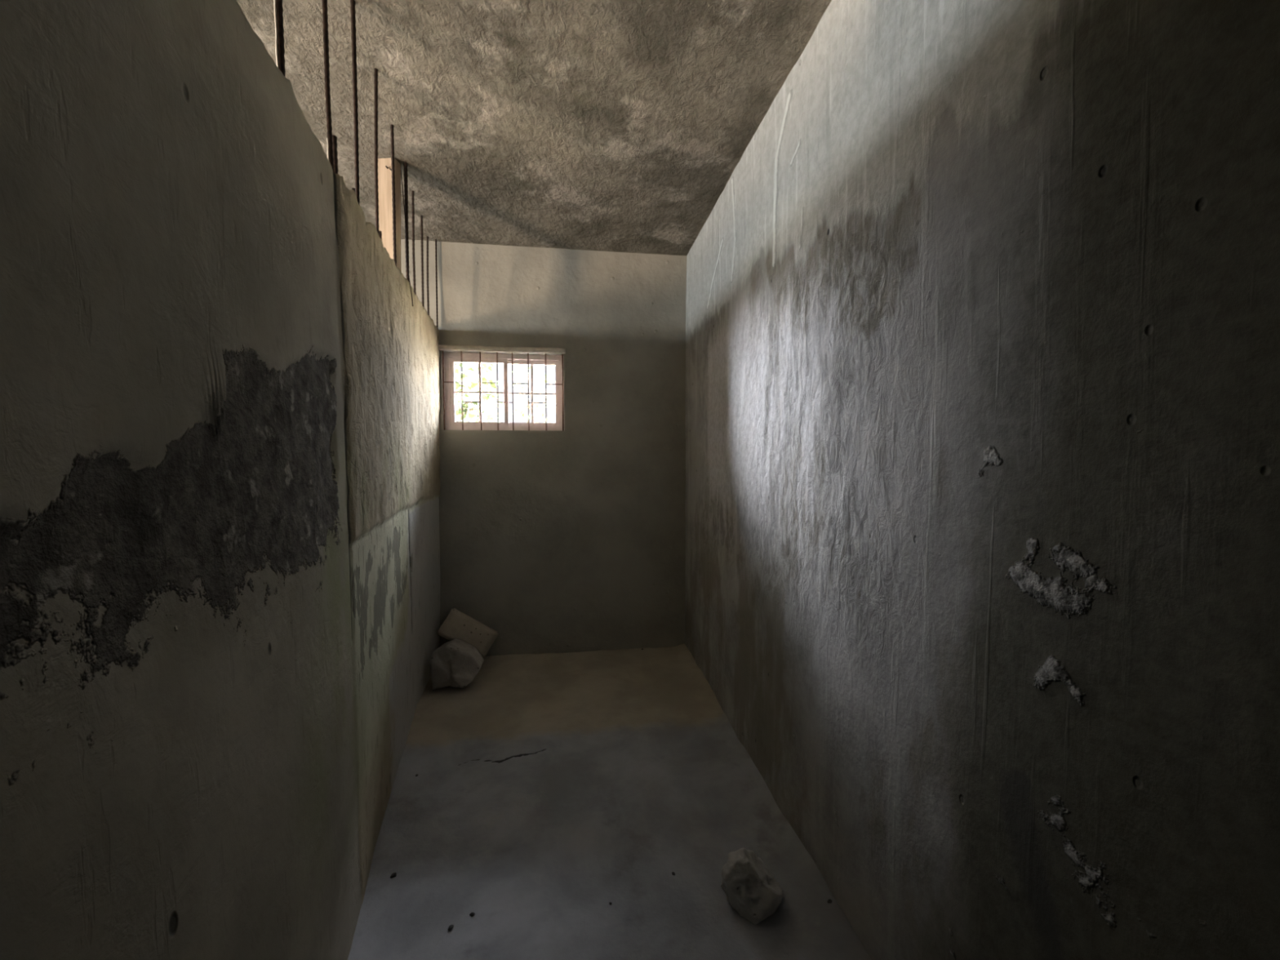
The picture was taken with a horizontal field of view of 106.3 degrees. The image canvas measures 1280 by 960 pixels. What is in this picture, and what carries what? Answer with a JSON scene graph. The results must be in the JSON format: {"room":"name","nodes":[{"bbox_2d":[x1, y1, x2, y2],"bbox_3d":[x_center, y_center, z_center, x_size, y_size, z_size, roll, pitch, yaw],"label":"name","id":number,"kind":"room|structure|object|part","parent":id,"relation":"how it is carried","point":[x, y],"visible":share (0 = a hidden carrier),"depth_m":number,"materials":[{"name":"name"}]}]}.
{"room":"prison interior","nodes":[
{"label":"prison interior","id":0,"kind":"room"},
{"bbox_2d":[0,0,439,959],"bbox_3d":[-0.856,-0.008,1.020,0.284,3.110,5.200,-1,3,-15],"label":"wall","id":1,"kind":"structure","parent":0,"point":[220,379],"depth_m":0.76,"materials":[{"name":"paint"}]},
{"bbox_2d":[274,0,285,76],"bbox_3d":[-0.894,-1.241,1.184,0.021,0.656,0.020,-2,4,-36],"label":"rebar","id":2,"kind":"object","parent":1,"relation":"attached to","point":[278,10],"visible":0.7,"depth_m":1.19,"materials":[{"name":"metal"}]},
{"bbox_2d":[321,0,333,172],"bbox_3d":[-0.993,-1.253,1.528,0.020,0.667,0.018,-2,4,-35],"label":"rebar","id":3,"kind":"object","parent":1,"relation":"attached to","point":[325,17],"visible":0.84,"depth_m":1.52,"materials":[{"name":"metal"}]},
{"bbox_2d":[332,135,337,173],"bbox_3d":[-1.000,-1.016,1.575,0.017,0.212,0.017,-2,3,-30],"label":"stub","id":4,"kind":"object","parent":1,"relation":"in","point":[334,137],"visible":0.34,"depth_m":1.57,"materials":[{"name":"metal"}]},
{"bbox_2d":[350,0,359,205],"bbox_3d":[-1.003,-1.260,1.693,0.016,0.674,0.230,-2,4,-31],"label":"rebar","id":5,"kind":"object","parent":1,"relation":"attached to","point":[353,11],"visible":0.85,"depth_m":1.66,"materials":[{"name":"metal"}]},
{"bbox_2d":[373,67,379,234],"bbox_3d":[-1.081,-1.278,1.970,0.017,0.668,0.210,-2,4,-31],"label":"rebar","id":6,"kind":"object","parent":1,"relation":"attached to","point":[375,70],"visible":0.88,"depth_m":1.94,"materials":[{"name":"metal"}]},
{"bbox_2d":[378,231,382,239],"bbox_3d":[-1.144,-1.018,2.118,0.012,0.154,0.012,1,3,14],"label":"stub","id":7,"kind":"object","parent":1,"relation":"attached to","point":[380,232],"visible":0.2,"depth_m":2.11,"materials":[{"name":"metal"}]},
{"bbox_2d":[377,157,401,272],"bbox_3d":[-1.282,-1.300,2.446,0.105,0.634,0.072,0,3,4],"label":"timber post","id":8,"kind":"object","parent":1,"relation":"on","point":[384,173],"visible":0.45,"depth_m":2.42,"materials":[{"name":"wood"}]},
{"bbox_2d":[390,124,396,266],"bbox_3d":[-1.159,-1.290,2.259,0.014,0.674,0.210,-2,3,-27],"label":"rebar","id":9,"kind":"object","parent":1,"relation":"attached to","point":[392,134],"visible":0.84,"depth_m":2.24,"materials":[{"name":"metal"}]},
{"bbox_2d":[403,161,409,281],"bbox_3d":[-1.237,-1.308,2.547,0.019,0.670,0.200,-2,3,-27],"label":"rebar","id":10,"kind":"object","parent":1,"relation":"attached to","point":[406,186],"visible":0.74,"depth_m":2.51,"materials":[{"name":"metal"}]},
{"bbox_2d":[411,191,416,295],"bbox_3d":[-1.307,-1.320,2.773,0.018,0.666,0.120,-1,3,-26],"label":"rebar","id":11,"kind":"object","parent":1,"relation":"attached to","point":[412,192],"visible":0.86,"depth_m":2.76,"materials":[{"name":"metal"}]},
{"bbox_2d":[420,215,424,306],"bbox_3d":[-1.377,-1.332,3.038,0.014,0.668,0.065,-2,3,-29],"label":"rebar","id":12,"kind":"object","parent":1,"relation":"attached to","point":[421,216],"visible":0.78,"depth_m":3.03,"materials":[{"name":"metal"}]},
{"bbox_2d":[426,235,429,315],"bbox_3d":[-1.448,-1.346,3.278,0.017,0.667,0.060,-1,3,-17],"label":"rebar","id":13,"kind":"object","parent":1,"relation":"attached to","point":[427,237],"visible":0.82,"depth_m":3.27,"materials":[{"name":"metal"}]},
{"bbox_2d":[435,239,438,339],"bbox_3d":[-1.415,-1.309,3.342,0.016,0.736,0.012,0,3,-8],"label":"rebar","id":14,"kind":"object","parent":1,"relation":"attached to","point":[436,259],"visible":0.93,"depth_m":3.34,"materials":[{"name":"metal"}]},
{"bbox_2d":[236,0,831,255],"bbox_3d":[-1.271,-1.626,0.899,4.257,0.226,5.200,0,3,-8],"label":"ceiling","id":15,"kind":"structure","parent":0,"point":[618,126],"depth_m":2.03,"materials":[{"name":"grey concrete"}]},
{"bbox_2d":[400,169,413,306],"bbox_3d":[-1.211,-1.273,2.490,0.050,0.730,0.004,0,3,-8],"label":"wire","id":16,"kind":"object","parent":15,"relation":"hanging from","point":[401,170],"visible":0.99,"depth_m":2.49,"materials":[{"name":"metal"}]},
{"bbox_2d":[400,239,686,656],"bbox_3d":[-1.607,-0.138,3.484,4.287,3.110,0.168,0,3,-8],"label":"wall","id":17,"kind":"structure","parent":0,"point":[573,539],"depth_m":3.56,"materials":[{"name":"grey concrete"}]},
{"bbox_2d":[438,344,565,353],"bbox_3d":[-0.985,-0.941,3.449,0.886,0.044,0.046,0,3,-8],"label":"trim","id":18,"kind":"structure","parent":17,"relation":"attached to","point":[458,348],"depth_m":3.43,"materials":[{"name":"paint"}]},
{"bbox_2d":[444,352,564,431],"bbox_3d":[-0.995,-0.645,3.567,0.854,0.561,0.072,0,3,-8],"label":"window","id":19,"kind":"structure","parent":17,"relation":"in","point":[450,358],"depth_m":3.54,"materials":[{"name":"white wood"}]},
{"bbox_3d":[-1.179,-0.643,3.529,0.411,0.493,0.024,0,3,-8],"label":"sash","id":20,"kind":"part","parent":19,"relation":"part of","materials":[{"name":"glass"}]},
{"bbox_2d":[442,351,564,431],"bbox_3d":[-0.986,-0.641,3.486,0.850,0.561,0.010,0,3,-8],"label":"security grille","id":21,"kind":"object","parent":19,"relation":"attached to","point":[443,381],"visible":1,"depth_m":3.49,"materials":[{"name":"metal"}]},
{"bbox_3d":[-0.811,-0.647,3.607,0.411,0.493,0.024,0,3,-8],"label":"sash","id":22,"kind":"part","parent":19,"relation":"part of","materials":[{"name":"glass"}]},
{"bbox_2d":[347,643,871,959],"bbox_3d":[-0.295,1.496,1.200,2.227,0.186,5.140,0,3,-8],"label":"floor","id":23,"kind":"structure","parent":0,"point":[548,790],"depth_m":1.92,"materials":[{"name":"grey concrete"}]},
{"bbox_2d":[390,872,396,878],"bbox_3d":[-0.882,1.412,1.717,0.021,0.010,0.016,-1,3,-19],"label":"crumb","id":24,"kind":"object","parent":23,"relation":"on","point":[393,874],"visible":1,"depth_m":1.71,"materials":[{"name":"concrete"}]},
{"bbox_2d":[447,924,453,930],"bbox_3d":[-0.601,1.420,1.524,0.015,0.009,0.020,0,3,7],"label":"crumb","id":25,"kind":"object","parent":23,"relation":"on","point":[451,926],"visible":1,"depth_m":1.52,"materials":[{"name":"concrete"}]},
{"bbox_2d":[430,638,484,689],"bbox_3d":[-1.171,1.175,3.094,0.303,0.291,0.221,0,3,-8],"label":"block","id":26,"kind":"object","parent":23,"relation":"on","point":[456,663],"visible":1,"depth_m":3.01,"materials":[{"name":"concrete"}]},
{"bbox_2d":[436,608,497,657],"bbox_3d":[-1.218,1.081,3.405,0.413,0.365,0.176,0,3,-8],"label":"concrete block","id":27,"kind":"object","parent":26,"relation":"on","point":[458,624],"visible":0.89,"depth_m":3.35,"materials":[{"name":"grey concrete"}]},
{"bbox_2d":[720,847,782,924],"bbox_3d":[0.389,1.331,1.602,0.203,0.184,0.166,-2,4,-37],"label":"lump","id":28,"kind":"object","parent":23,"relation":"on","point":[748,886],"visible":1,"depth_m":1.57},
{"bbox_2d":[684,0,1279,959],"bbox_3d":[0.770,-0.021,1.270,0.196,3.110,5.200,0,3,-8],"label":"wall","id":29,"kind":"structure","parent":0,"point":[982,402],"depth_m":0.96,"materials":[{"name":"grey concrete"}]},
{"label":"outside","id":30,"kind":"structure","parent":0,"visible":0},
{"bbox_3d":[-1.932,1.228,13.828,28.000,0.300,20.240,0,3,-8],"label":"ground","id":31,"kind":"structure","parent":30,"visible":0},
{"bbox_2d":[454,363,510,422],"bbox_3d":[-2.541,-0.223,7.053,1.259,3.320,1.299,0,3,-8],"label":"tree","id":32,"kind":"object","parent":31,"relation":"on","point":[466,406],"visible":0.35,"depth_m":6.92,"materials":[{"name":"green plant"}]},
{"bbox_2d":[501,364,555,422],"bbox_3d":[-2.140,-0.756,9.958,1.272,4.075,1.329,0,3,7],"label":"tree","id":33,"kind":"object","parent":31,"relation":"on","point":[537,397],"visible":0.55,"depth_m":9.88,"materials":[{"name":"green plant"}]}
]}

